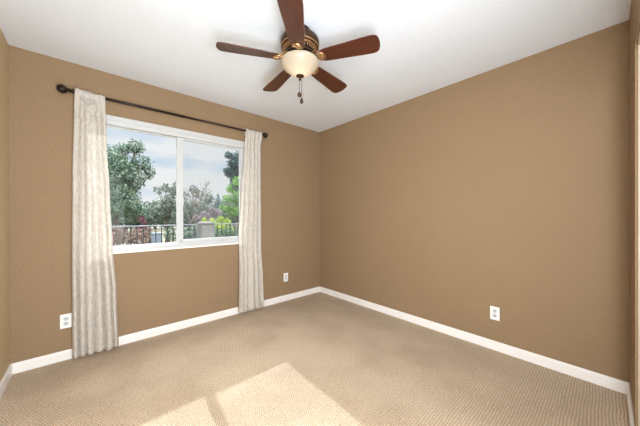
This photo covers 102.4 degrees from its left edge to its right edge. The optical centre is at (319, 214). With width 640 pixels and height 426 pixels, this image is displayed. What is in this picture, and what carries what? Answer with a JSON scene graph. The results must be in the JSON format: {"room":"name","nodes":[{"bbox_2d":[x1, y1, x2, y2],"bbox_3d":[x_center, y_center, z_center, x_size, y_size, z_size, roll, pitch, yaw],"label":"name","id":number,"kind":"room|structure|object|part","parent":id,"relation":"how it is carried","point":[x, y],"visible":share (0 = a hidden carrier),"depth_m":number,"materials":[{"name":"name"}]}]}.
{"room":"empty bedroom","nodes":[
{"label":"empty bedroom","id":0,"kind":"room"},
{"bbox_2d":[0,28,9,381],"bbox_3d":[-1.342,-0.040,0.721,0.140,2.440,3.320,0,0,-42],"label":"wall","id":1,"kind":"structure","parent":0,"point":[4,47],"depth_m":1.80,"materials":[{"name":"beige paint"}]},
{"bbox_2d":[0,365,11,398],"bbox_3d":[-1.278,1.141,0.769,0.013,0.077,3.027,0,0,-42],"label":"baseboard","id":2,"kind":"structure","parent":1,"relation":"attached to","point":[8,373],"depth_m":1.76,"materials":[{"name":"white paint"}]},
{"bbox_2d":[9,45,319,363],"bbox_3d":[-1.200,-0.044,2.976,3.070,2.440,0.140,0,0,-42],"label":"wall","id":3,"kind":"structure","parent":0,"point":[158,288],"depth_m":2.38,"materials":[{"name":"beige paint"}]},
{"bbox_2d":[60,313,71,328],"bbox_3d":[-2.074,0.866,2.099,0.070,0.115,0.008,0,0,-42],"label":"wall outlet","id":4,"kind":"object","parent":3,"relation":"attached to","point":[65,319],"visible":1,"depth_m":2.10,"materials":[{"name":"white plastic"}]},
{"bbox_2d":[56,84,267,137],"bbox_3d":[-1.375,-0.993,2.641,1.862,0.069,0.128,0,0,-42],"label":"curtain rod","id":5,"kind":"object","parent":3,"relation":"attached to","point":[61,88],"visible":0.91,"depth_m":2.40,"materials":[{"name":"brown metal"}]},
{"bbox_2d":[72,88,118,358],"bbox_3d":[-1.868,0.065,2.144,0.297,2.186,0.075,0,0,-42],"label":"curtain","id":6,"kind":"object","parent":5,"relation":"hanging from","point":[94,286],"visible":1,"depth_m":2.13,"materials":[{"name":"white fabric"}]},
{"bbox_2d":[238,128,263,312],"bbox_3d":[-0.814,0.056,3.092,0.332,2.167,0.062,0,0,-42],"label":"curtain","id":7,"kind":"object","parent":5,"relation":"hanging from","point":[251,293],"visible":1,"depth_m":3.08,"materials":[{"name":"white fabric"}]},
{"bbox_2d":[10,286,319,373],"bbox_3d":[-1.146,1.137,2.921,3.070,0.077,0.013,0,0,-42],"label":"baseboard","id":8,"kind":"structure","parent":3,"relation":"attached to","point":[29,364],"depth_m":2.52,"materials":[{"name":"white paint"}]},
{"bbox_2d":[106,115,244,253],"bbox_3d":[-1.468,-0.270,2.693,1.543,1.235,0.102,0,0,-42],"label":"window","id":9,"kind":"structure","parent":3,"relation":"attached to","point":[180,135],"depth_m":2.68,"materials":[{"name":"white plastic"}]},
{"bbox_3d":[-1.213,-0.259,2.917,0.734,1.099,0.025,0,0,-42],"label":"sliding sash","id":10,"kind":"part","parent":9,"relation":"part of","materials":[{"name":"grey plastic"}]},
{"bbox_2d":[284,273,287,281],"bbox_3d":[-0.468,0.853,3.528,0.070,0.115,0.008,0,0,-42],"label":"wall outlet","id":11,"kind":"object","parent":3,"relation":"attached to","point":[285,274],"visible":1,"depth_m":3.52,"materials":[{"name":"white plastic"}]},
{"bbox_2d":[0,292,629,425],"bbox_3d":[-0.140,1.235,1.790,3.350,0.120,3.320,0,0,-42],"label":"floor","id":12,"kind":"structure","parent":0,"point":[319,358],"depth_m":1.82,"materials":[{"name":"carpet"}]},
{"bbox_2d":[0,0,630,131],"bbox_3d":[-0.146,-1.325,1.786,3.350,0.120,3.320,0,0,-42],"label":"ceiling","id":13,"kind":"structure","parent":0,"point":[426,46],"depth_m":1.86,"materials":[{"name":"paint"}]},
{"bbox_2d":[216,0,379,103],"bbox_3d":[-0.142,-1.017,1.798,1.031,0.496,1.023,0,0,-42],"label":"ceiling fan","id":14,"kind":"object","parent":13,"relation":"hanging from","point":[299,57],"visible":1,"depth_m":1.67,"materials":[{"name":"brown wood"}]},
{"bbox_3d":[-0.468,-1.064,1.670,0.389,0.007,0.134,0,12,-17],"label":"blade","id":15,"kind":"part","parent":14,"relation":"part of","materials":[{"name":"brown wood"}]},
{"bbox_3d":[-0.333,-1.065,2.052,0.134,0.006,0.389,-15,8,-34],"label":"blade","id":16,"kind":"part","parent":14,"relation":"part of","materials":[{"name":"brown wood"}]},
{"bbox_3d":[-0.146,-1.064,1.424,0.134,0.007,0.389,12,0,1],"label":"blade","id":17,"kind":"part","parent":14,"relation":"part of","materials":[{"name":"brown wood"}]},
{"bbox_3d":[-0.137,-1.009,1.768,0.260,0.106,0.260,0,0,-42],"label":"lamp shade","id":18,"kind":"part","parent":14,"relation":"part of","materials":[{"name":"white glass"}]},
{"bbox_3d":[0.072,-1.066,2.042,0.134,0.006,0.389,-15,-9,36],"label":"blade","id":19,"kind":"part","parent":14,"relation":"part of","materials":[{"name":"brown wood"}]},
{"bbox_3d":[0.188,-1.065,1.654,0.389,0.006,0.134,0,-12,19],"label":"blade","id":20,"kind":"part","parent":14,"relation":"part of","materials":[{"name":"brown wood"}]},
{"bbox_2d":[319,20,629,382],"bbox_3d":[1.056,-0.050,2.855,0.140,2.440,3.320,0,0,-42],"label":"wall","id":21,"kind":"structure","parent":0,"point":[505,187],"depth_m":2.18,"materials":[{"name":"beige paint"}]},
{"bbox_2d":[320,287,629,393],"bbox_3d":[1.006,1.132,2.801,0.013,0.077,3.027,0,0,-42],"label":"baseboard","id":22,"kind":"structure","parent":21,"relation":"attached to","point":[612,383],"depth_m":2.18,"materials":[{"name":"white paint"}]},
{"bbox_2d":[490,306,499,320],"bbox_3d":[1.516,0.853,2.231,0.008,0.115,0.070,0,0,-42],"label":"wall outlet","id":23,"kind":"object","parent":21,"relation":"attached to","point":[494,311],"visible":1,"depth_m":2.23,"materials":[{"name":"white plastic"}]},
{"bbox_2d":[629,0,639,425],"bbox_3d":[0.914,-0.045,0.600,3.070,2.440,0.140,0,0,-42],"label":"wall","id":24,"kind":"structure","parent":0,"point":[634,21],"depth_m":1.39,"materials":[{"name":"beige paint"}]},
{"bbox_2d":[627,383,634,425],"bbox_3d":[0.868,1.136,0.658,3.044,0.077,0.017,0,0,-42],"label":"baseboard","id":25,"kind":"structure","parent":24,"relation":"attached to","point":[629,399],"depth_m":1.48,"materials":[{"name":"white paint"}]},
{"bbox_2d":[638,32,639,425],"bbox_3d":[0.791,0.155,0.483,2.310,2.040,0.136,0,0,-42],"label":"trim","id":26,"kind":"structure","parent":24,"relation":"attached to","point":[639,32],"depth_m":1.29,"materials":[{"name":"beige paint"}]},
{"label":"outside","id":27,"kind":"structure","parent":0,"visible":0},
{"bbox_2d":[120,222,236,244],"bbox_3d":[-16.302,1.340,29.788,54.000,0.491,60.000,0,0,-42],"label":"ground","id":28,"kind":"structure","parent":27,"point":[158,229],"depth_m":19.79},
{"bbox_2d":[112,225,127,245],"bbox_3d":[-5.075,0.803,6.124,0.624,1.101,0.822,0,0,23],"label":"shrub","id":29,"kind":"object","parent":28,"relation":"on","point":[119,231],"visible":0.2,"depth_m":6.26,"materials":[{"name":"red plant"}]},
{"bbox_2d":[107,137,155,245],"bbox_3d":[-6.936,-0.646,8.250,2.451,4.016,2.589,0,0,-11],"label":"oak tree","id":30,"kind":"object","parent":28,"relation":"on","point":[123,193],"visible":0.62,"depth_m":8.47,"materials":[{"name":"green plant"}]},
{"bbox_2d":[120,227,142,244],"bbox_3d":[-4.927,0.828,6.700,0.831,1.055,0.566,0,0,34],"label":"shrub","id":31,"kind":"object","parent":28,"relation":"on","point":[127,237],"visible":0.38,"depth_m":6.55,"materials":[{"name":"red plant"}]},
{"bbox_2d":[118,201,147,231],"bbox_3d":[-15.323,-0.016,20.370,3.700,2.899,2.585,0,0,-42],"label":"tree","id":32,"kind":"object","parent":28,"relation":"on","point":[125,222],"visible":0.17,"depth_m":20.16,"materials":[{"name":"green plant"}]},
{"bbox_2d":[134,216,147,241],"bbox_3d":[-5.699,0.682,8.256,0.582,1.335,0.582,0,0,-42],"label":"shrub","id":33,"kind":"object","parent":28,"relation":"on","point":[143,217],"visible":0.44,"depth_m":8.23,"materials":[{"name":"red plant"}]},
{"bbox_2d":[140,227,150,243],"bbox_3d":[-4.671,0.838,6.999,0.514,1.026,0.513,0,0,0],"label":"shrub","id":34,"kind":"object","parent":28,"relation":"on","point":[146,234],"visible":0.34,"depth_m":6.97,"materials":[{"name":"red plant"}]},
{"bbox_2d":[133,198,174,228],"bbox_3d":[-13.594,-0.040,21.259,3.148,2.814,2.381,0,0,-42],"label":"tree","id":35,"kind":"object","parent":28,"relation":"on","point":[151,221],"visible":0.23,"depth_m":20.90,"materials":[{"name":"green plant"}]},
{"bbox_2d":[112,224,198,245],"bbox_3d":[-4.142,0.789,5.618,2.840,1.121,0.044,0,0,-42],"label":"iron fence","id":36,"kind":"object","parent":28,"relation":"on","point":[143,226],"visible":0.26,"depth_m":5.87,"materials":[{"name":"grey metal"}]},
{"bbox_3d":[-4.144,0.248,5.617,2.840,0.028,0.036,0,0,-42],"label":"rail","id":37,"kind":"part","parent":36,"relation":"part of","materials":[{"name":"black metal"}]},
{"bbox_2d":[151,232,160,242],"bbox_3d":[-4.268,0.905,6.707,0.220,0.885,0.185,0,0,-42],"label":"utility box","id":38,"kind":"object","parent":28,"relation":"on","point":[158,235],"visible":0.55,"depth_m":6.66,"materials":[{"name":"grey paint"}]},
{"bbox_2d":[143,181,184,242],"bbox_3d":[-7.399,-0.176,12.175,1.784,3.062,1.472,0,0,-42],"label":"tree","id":39,"kind":"object","parent":28,"relation":"on","point":[157,213],"visible":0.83,"depth_m":12.05,"materials":[{"name":"green plant"}]},
{"bbox_2d":[164,203,192,228],"bbox_3d":[-12.928,0.011,23.259,3.450,2.703,2.410,0,0,-42],"label":"tree","id":40,"kind":"object","parent":28,"relation":"on","point":[186,222],"visible":0.06,"depth_m":23.29,"materials":[{"name":"green plant"}]},
{"bbox_2d":[162,226,196,240],"bbox_3d":[-3.664,0.818,7.379,1.087,1.069,1.472,0,0,14],"label":"hedge","id":41,"kind":"object","parent":28,"relation":"on","point":[186,236],"visible":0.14,"depth_m":7.13,"materials":[{"name":"green plant"}]},
{"bbox_2d":[170,181,210,232],"bbox_3d":[-6.428,-0.206,12.854,1.993,3.100,1.103,0,0,-12],"label":"bare tree","id":42,"kind":"object","parent":28,"relation":"on","point":[206,181],"visible":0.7,"depth_m":12.76,"materials":[{"name":"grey plant"}]},
{"bbox_2d":[171,185,219,236],"bbox_3d":[-6.698,-0.151,14.139,1.553,3.002,2.643,0,0,27],"label":"tree","id":43,"kind":"object","parent":28,"relation":"on","point":[190,209],"visible":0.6,"depth_m":13.96,"materials":[{"name":"green plant"}]},
{"bbox_2d":[198,222,214,237],"bbox_3d":[-2.955,0.762,6.675,0.330,1.165,0.330,0,0,-42],"label":"stucco pillar","id":44,"kind":"structure","parent":28,"relation":"on","point":[206,229],"depth_m":6.56,"materials":[{"name":"grey concrete"}]},
{"bbox_2d":[193,206,223,223],"bbox_3d":[-4.965,0.469,11.393,1.184,1.752,1.396,0,0,-9],"label":"flowering shrub","id":45,"kind":"object","parent":28,"relation":"on","point":[205,214],"visible":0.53,"depth_m":11.43,"materials":[{"name":"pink plant"}]},
{"bbox_2d":[201,216,235,235],"bbox_3d":[-3.430,0.669,8.722,1.127,1.352,1.054,0,0,-42],"label":"bush","id":46,"kind":"object","parent":28,"relation":"on","point":[220,220],"visible":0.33,"depth_m":8.81,"materials":[{"name":"green plant"}]},
{"bbox_2d":[213,194,224,222],"bbox_3d":[-6.631,-0.062,16.778,0.850,2.809,0.808,0,0,-24],"label":"conifer","id":47,"kind":"object","parent":28,"relation":"on","point":[217,195],"visible":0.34,"depth_m":16.73,"materials":[{"name":"plant"}]},
{"bbox_2d":[208,200,236,225],"bbox_3d":[-9.848,-0.145,26.062,4.020,2.986,2.802,0,0,-42],"label":"tree","id":48,"kind":"object","parent":28,"relation":"on","point":[221,201],"visible":0.17,"depth_m":25.77,"materials":[{"name":"green plant"}]},
{"bbox_2d":[215,226,237,236],"bbox_3d":[-2.753,0.816,8.654,1.904,1.065,1.143,0,0,-42],"label":"hedge","id":49,"kind":"object","parent":28,"relation":"on","point":[228,228],"visible":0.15,"depth_m":8.22,"materials":[{"name":"green plant"}]},
{"bbox_2d":[214,223,238,236],"bbox_3d":[-1.774,0.779,7.725,2.820,1.121,0.044,0,0,-42],"label":"iron fence","id":50,"kind":"object","parent":28,"relation":"on","point":[221,224],"visible":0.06,"depth_m":7.02,"materials":[{"name":"grey metal"}]},
{"bbox_2d":[219,176,238,227],"bbox_3d":[-3.420,-0.165,10.996,1.534,3.018,1.332,0,0,-9],"label":"leafy tree","id":51,"kind":"object","parent":28,"relation":"on","point":[233,210],"visible":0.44,"depth_m":10.68,"materials":[{"name":"green plant"}]},
{"bbox_2d":[223,151,238,200],"bbox_3d":[-4.594,-1.268,15.825,2.407,5.216,2.250,0,0,12],"label":"pine tree","id":52,"kind":"object","parent":28,"relation":"on","point":[233,171],"visible":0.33,"depth_m":15.22,"materials":[{"name":"green plant"}]}
]}

